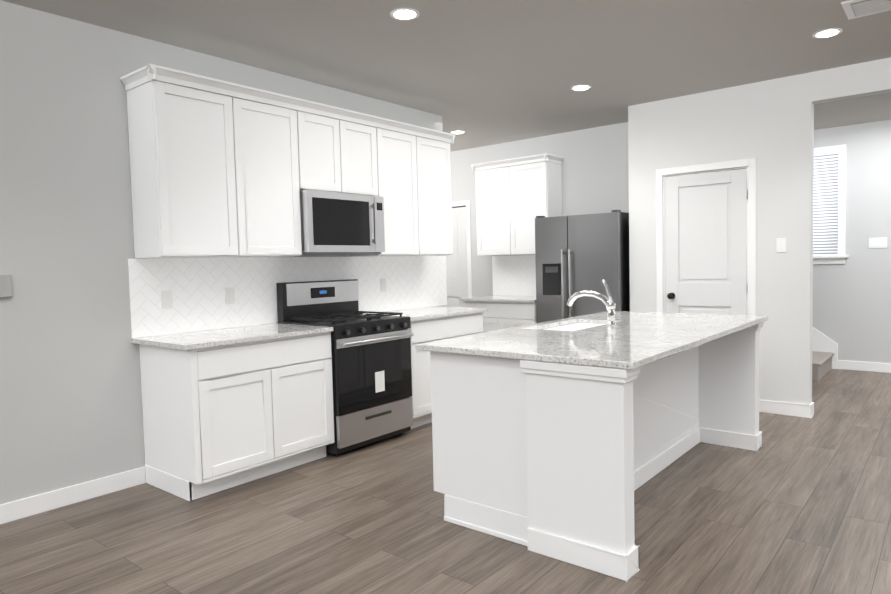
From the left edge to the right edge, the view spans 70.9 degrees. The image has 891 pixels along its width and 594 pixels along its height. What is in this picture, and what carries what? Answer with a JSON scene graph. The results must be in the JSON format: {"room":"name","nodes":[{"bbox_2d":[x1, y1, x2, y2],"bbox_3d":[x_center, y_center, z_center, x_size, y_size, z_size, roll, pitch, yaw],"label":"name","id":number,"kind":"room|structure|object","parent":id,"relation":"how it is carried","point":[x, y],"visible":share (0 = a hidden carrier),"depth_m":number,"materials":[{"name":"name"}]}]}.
{"room":"kitchen","nodes":[
{"label":"kitchen","id":0,"kind":"room"},
{"bbox_2d":[0,0,446,504],"bbox_3d":[-2.510,-0.169,3.224,0.120,2.770,7.810,1,4,39],"label":"wall","id":1,"kind":"structure","parent":0,"point":[71,412],"depth_m":3.58,"materials":[{"name":"grey paint"}]},
{"bbox_2d":[0,275,11,297],"bbox_3d":[-2.357,-0.057,3.302,0.022,0.120,0.110,1,4,39],"label":"thermostat","id":2,"kind":"object","parent":1,"relation":"attached to","point":[5,286],"visible":1,"depth_m":3.31,"materials":[{"name":"grey plastic"}]},
{"bbox_2d":[0,467,145,524],"bbox_3d":[-3.387,1.248,2.076,0.014,0.105,4.765,1,4,39],"label":"baseboard","id":3,"kind":"structure","parent":1,"relation":"attached to","point":[39,503],"depth_m":3.58,"materials":[{"name":"white wood"}]},
{"bbox_2d":[128,256,446,337],"bbox_3d":[-0.963,-0.078,5.026,0.002,0.488,3.080,1,4,39],"label":"backsplash","id":4,"kind":"structure","parent":1,"relation":"attached to","point":[197,286],"depth_m":4.48,"materials":[{"name":"tile"}]},
{"bbox_2d":[161,290,172,308],"bbox_3d":[-1.785,0.017,4.011,0.008,0.116,0.072,1,4,39],"label":"electrical outlet","id":5,"kind":"object","parent":4,"relation":"attached to","point":[167,299],"visible":1,"depth_m":4.01,"materials":[{"name":"white plastic"}]},
{"bbox_2d":[225,287,234,303],"bbox_3d":[-1.501,-0.009,4.359,0.008,0.116,0.072,1,4,39],"label":"electrical outlet","id":6,"kind":"object","parent":4,"relation":"attached to","point":[229,295],"visible":1,"depth_m":4.36,"materials":[{"name":"white plastic"}]},
{"bbox_2d":[380,278,386,291],"bbox_3d":[-0.547,-0.105,5.526,0.008,0.116,0.072,1,4,39],"label":"electrical outlet","id":7,"kind":"object","parent":4,"relation":"attached to","point":[383,286],"visible":1,"depth_m":5.52,"materials":[{"name":"white plastic"}]},
{"bbox_2d":[120,63,455,257],"bbox_3d":[-0.922,-0.856,4.754,0.384,1.090,2.788,1,4,39],"label":"upper cabinet","id":8,"kind":"object","parent":1,"relation":"attached to","point":[221,169],"visible":1,"depth_m":4.12,"materials":[{"name":"white wood"}]},
{"bbox_2d":[300,189,384,253],"bbox_3d":[-0.864,-0.554,4.774,0.454,0.440,0.757,1,4,39],"label":"microwave","id":9,"kind":"object","parent":8,"relation":"attached to","point":[338,223],"visible":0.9,"depth_m":4.60,"materials":[{"name":"silver metal"}]},
{"bbox_2d":[0,369,890,593],"bbox_3d":[0.447,1.133,3.937,12.500,0.050,12.500,1,4,39],"label":"floor","id":10,"kind":"structure","parent":0,"point":[796,505],"depth_m":3.11,"materials":[{"name":"brown wood"}]},
{"bbox_2d":[131,323,334,500],"bbox_3d":[-1.336,0.686,4.072,0.652,0.915,1.056,1,4,39],"label":"base cabinet","id":11,"kind":"object","parent":10,"relation":"on","point":[225,408],"visible":1,"depth_m":3.79,"materials":[{"name":"white wood"}]},
{"bbox_2d":[276,279,413,455],"bbox_3d":[-0.729,0.485,4.741,0.702,1.214,0.754,1,4,39],"label":"range","id":12,"kind":"object","parent":10,"relation":"on","point":[372,377],"visible":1,"depth_m":4.60,"materials":[{"name":"black metal"}]},
{"bbox_2d":[367,306,487,428],"bbox_3d":[-0.186,0.583,5.479,0.652,0.915,1.053,1,4,39],"label":"base cabinet","id":13,"kind":"object","parent":10,"relation":"on","point":[433,323],"visible":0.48,"depth_m":5.09,"materials":[{"name":"white wood"}]},
{"bbox_2d":[461,295,535,331],"bbox_3d":[0.784,0.463,7.265,0.995,0.915,0.652,1,4,39],"label":"base cabinet","id":14,"kind":"object","parent":10,"relation":"on","point":[503,312],"visible":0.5,"depth_m":6.98,"materials":[{"name":"white wood"}]},
{"bbox_2d":[535,210,629,322],"bbox_3d":[1.519,0.047,6.488,0.905,1.792,0.838,1,4,39],"label":"refrigerator","id":15,"kind":"object","parent":10,"relation":"on","point":[579,253],"visible":0.44,"depth_m":6.15,"materials":[{"name":"silver metal"}]},
{"bbox_2d":[415,323,763,581],"bbox_3d":[1.044,0.660,3.789,1.106,0.889,2.326,1,4,39],"label":"kitchen island","id":16,"kind":"object","parent":10,"relation":"on","point":[563,439],"depth_m":2.98,"materials":[{"name":"white wood"}]},
{"bbox_2d":[415,311,767,370],"bbox_3d":[1.031,0.201,3.765,1.172,0.029,2.332,1,4,39],"label":"island countertop","id":17,"kind":"structure","parent":16,"relation":"on","point":[641,339],"depth_m":3.30,"materials":[{"name":"grey stone"}]},
{"bbox_2d":[543,319,598,330],"bbox_3d":[0.842,0.293,4.044,0.364,0.198,0.763,1,4,39],"label":"sink","id":18,"kind":"object","parent":17,"relation":"in","point":[578,323],"depth_m":4.21,"materials":[{"name":"silver metal"}]},
{"bbox_2d":[567,279,618,326],"bbox_3d":[0.928,0.030,4.000,0.338,0.290,0.060,1,4,39],"label":"faucet","id":19,"kind":"object","parent":17,"relation":"on","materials":[{"name":"silver metal"}]},
{"bbox_2d":[812,351,833,380],"bbox_3d":[3.482,0.275,7.438,1.842,1.140,0.924,1,4,39],"label":"stairs","id":20,"kind":"structure","parent":10,"relation":"on","point":[821,364],"depth_m":6.80,"materials":[{"name":"grey carpet"}]},
{"bbox_2d":[1,0,890,151],"bbox_3d":[0.378,-1.682,3.787,12.500,0.050,12.500,1,4,39],"label":"ceiling","id":21,"kind":"structure","parent":0,"point":[480,73],"depth_m":4.22,"materials":[{"name":"grey paint"}]},
{"bbox_2d":[390,8,419,19],"bbox_3d":[-0.235,-1.630,3.606,0.170,0.006,0.170,1,4,39],"label":"recessed light","id":22,"kind":"object","parent":21,"relation":"in","point":[404,14],"visible":1,"depth_m":3.60,"materials":[{"name":"white plastic"}]},
{"bbox_2d":[450,130,464,133],"bbox_3d":[0.135,-1.814,6.886,0.170,0.006,0.170,1,4,39],"label":"recessed light","id":23,"kind":"object","parent":21,"relation":"in","point":[457,132],"visible":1,"depth_m":6.88,"materials":[{"name":"white"}]},
{"bbox_2d":[571,85,590,90],"bbox_3d":[1.134,-1.750,5.234,0.170,0.006,0.170,1,4,39],"label":"recessed light","id":24,"kind":"object","parent":21,"relation":"in","point":[580,87],"visible":1,"depth_m":5.22,"materials":[{"name":"white plastic"}]},
{"bbox_2d":[812,28,842,37],"bbox_3d":[2.494,-1.722,4.085,0.170,0.006,0.170,1,4,39],"label":"recessed light","id":25,"kind":"object","parent":21,"relation":"in","point":[826,33],"visible":1,"depth_m":4.08,"materials":[{"name":"white plastic"}]},
{"bbox_2d":[841,0,890,19],"bbox_3d":[2.515,-1.693,3.605,0.360,0.014,0.320,1,4,39],"label":"ceiling vent","id":26,"kind":"object","parent":21,"relation":"in","point":[853,9],"visible":1,"depth_m":3.65,"materials":[{"name":"white metal"}]},
{"bbox_2d":[451,122,628,296],"bbox_3d":[-0.004,-0.504,8.337,5.950,2.770,0.120,1,4,39],"label":"wall","id":27,"kind":"structure","parent":0,"point":[595,170],"depth_m":7.02,"materials":[{"name":"grey paint"}]},
{"bbox_2d":[446,207,467,306],"bbox_3d":[-0.020,-0.143,8.279,0.779,2.037,0.109,1,4,39],"label":"hall door","id":28,"kind":"structure","parent":27,"relation":"in","point":[457,275],"depth_m":8.13,"materials":[{"name":"white wood"}]},
{"bbox_2d":[452,200,471,297],"bbox_3d":[-0.020,-0.177,8.286,0.920,2.124,0.016,1,4,39],"label":"door frame","id":29,"kind":"structure","parent":27,"relation":"attached to","point":[468,227],"depth_m":7.99,"materials":[{"name":"white wood"}]},
{"bbox_2d":[492,255,535,295],"bbox_3d":[0.972,-0.256,7.479,0.995,0.488,0.002,1,4,39],"label":"backsplash","id":30,"kind":"structure","parent":27,"relation":"attached to","point":[515,275],"depth_m":7.59,"materials":[{"name":"tile"}]},
{"bbox_2d":[471,153,563,255],"bbox_3d":[0.835,-1.034,7.285,1.033,1.090,0.384,1,4,39],"label":"upper cabinet","id":31,"kind":"object","parent":27,"relation":"attached to","point":[515,197],"visible":0.9,"depth_m":7.12,"materials":[{"name":"white wood"}]},
{"bbox_2d":[628,57,890,404],"bbox_3d":[4.503,-0.391,4.166,6.550,2.770,0.650,1,4,39],"label":"wall","id":32,"kind":"structure","parent":0,"point":[768,125],"depth_m":5.21,"materials":[{"name":"white paint"}]},
{"bbox_2d":[656,158,755,314],"bbox_3d":[2.335,-0.101,5.605,0.850,2.152,0.136,1,4,39],"label":"door frame","id":33,"kind":"structure","parent":32,"relation":"attached to","point":[749,164],"depth_m":5.44,"materials":[{"name":"white wood"}]},
{"bbox_2d":[665,168,747,314],"bbox_3d":[2.297,-0.066,5.551,0.711,2.061,0.109,1,4,39],"label":"pantry door","id":34,"kind":"structure","parent":32,"relation":"in","point":[705,243],"depth_m":5.54,"materials":[{"name":"white wood"}]},
{"bbox_2d":[776,238,785,251],"bbox_3d":[2.767,-0.426,5.154,0.072,0.116,0.009,1,4,39],"label":"light switch","id":35,"kind":"object","parent":32,"relation":"attached to","point":[780,244],"visible":1,"depth_m":5.15,"materials":[{"name":"white plastic"}]},
{"bbox_2d":[759,400,813,417],"bbox_3d":[2.813,0.929,5.211,0.416,0.105,0.018,1,4,39],"label":"baseboard","id":36,"kind":"structure","parent":32,"relation":"attached to","point":[774,407],"depth_m":5.19,"materials":[{"name":"white wood"}]},
{"bbox_2d":[813,120,890,362],"bbox_3d":[5.447,-0.537,6.468,8.000,2.770,0.120,1,4,39],"label":"wall","id":37,"kind":"structure","parent":0,"point":[852,307],"depth_m":7.02,"materials":[{"name":"grey paint"}]},
{"bbox_2d":[812,327,837,368],"bbox_3d":[3.843,0.043,7.734,1.730,1.554,0.015,1,4,39],"label":"trim","id":38,"kind":"structure","parent":37,"relation":"attached to","point":[821,342],"depth_m":7.29,"materials":[{"name":"white wood"}]},
{"bbox_2d":[813,144,847,263],"bbox_3d":[4.198,-1.057,7.341,0.905,1.345,0.050,1,4,39],"label":"window","id":39,"kind":"structure","parent":37,"relation":"in","point":[829,211],"depth_m":7.18,"materials":[{"name":"white plastic"}]},
{"bbox_2d":[837,360,890,372],"bbox_3d":[6.534,0.818,5.593,5.170,0.105,0.014,1,4,39],"label":"baseboard","id":40,"kind":"structure","parent":37,"relation":"attached to","point":[842,364],"depth_m":7.06,"materials":[{"name":"white wood"}]},
{"bbox_2d":[869,237,886,247],"bbox_3d":[4.785,-0.600,6.920,0.168,0.116,0.009,1,4,39],"label":"light switch","id":41,"kind":"object","parent":37,"relation":"attached to","point":[879,242],"visible":1,"depth_m":6.91,"materials":[{"name":"white plastic"}]}
]}

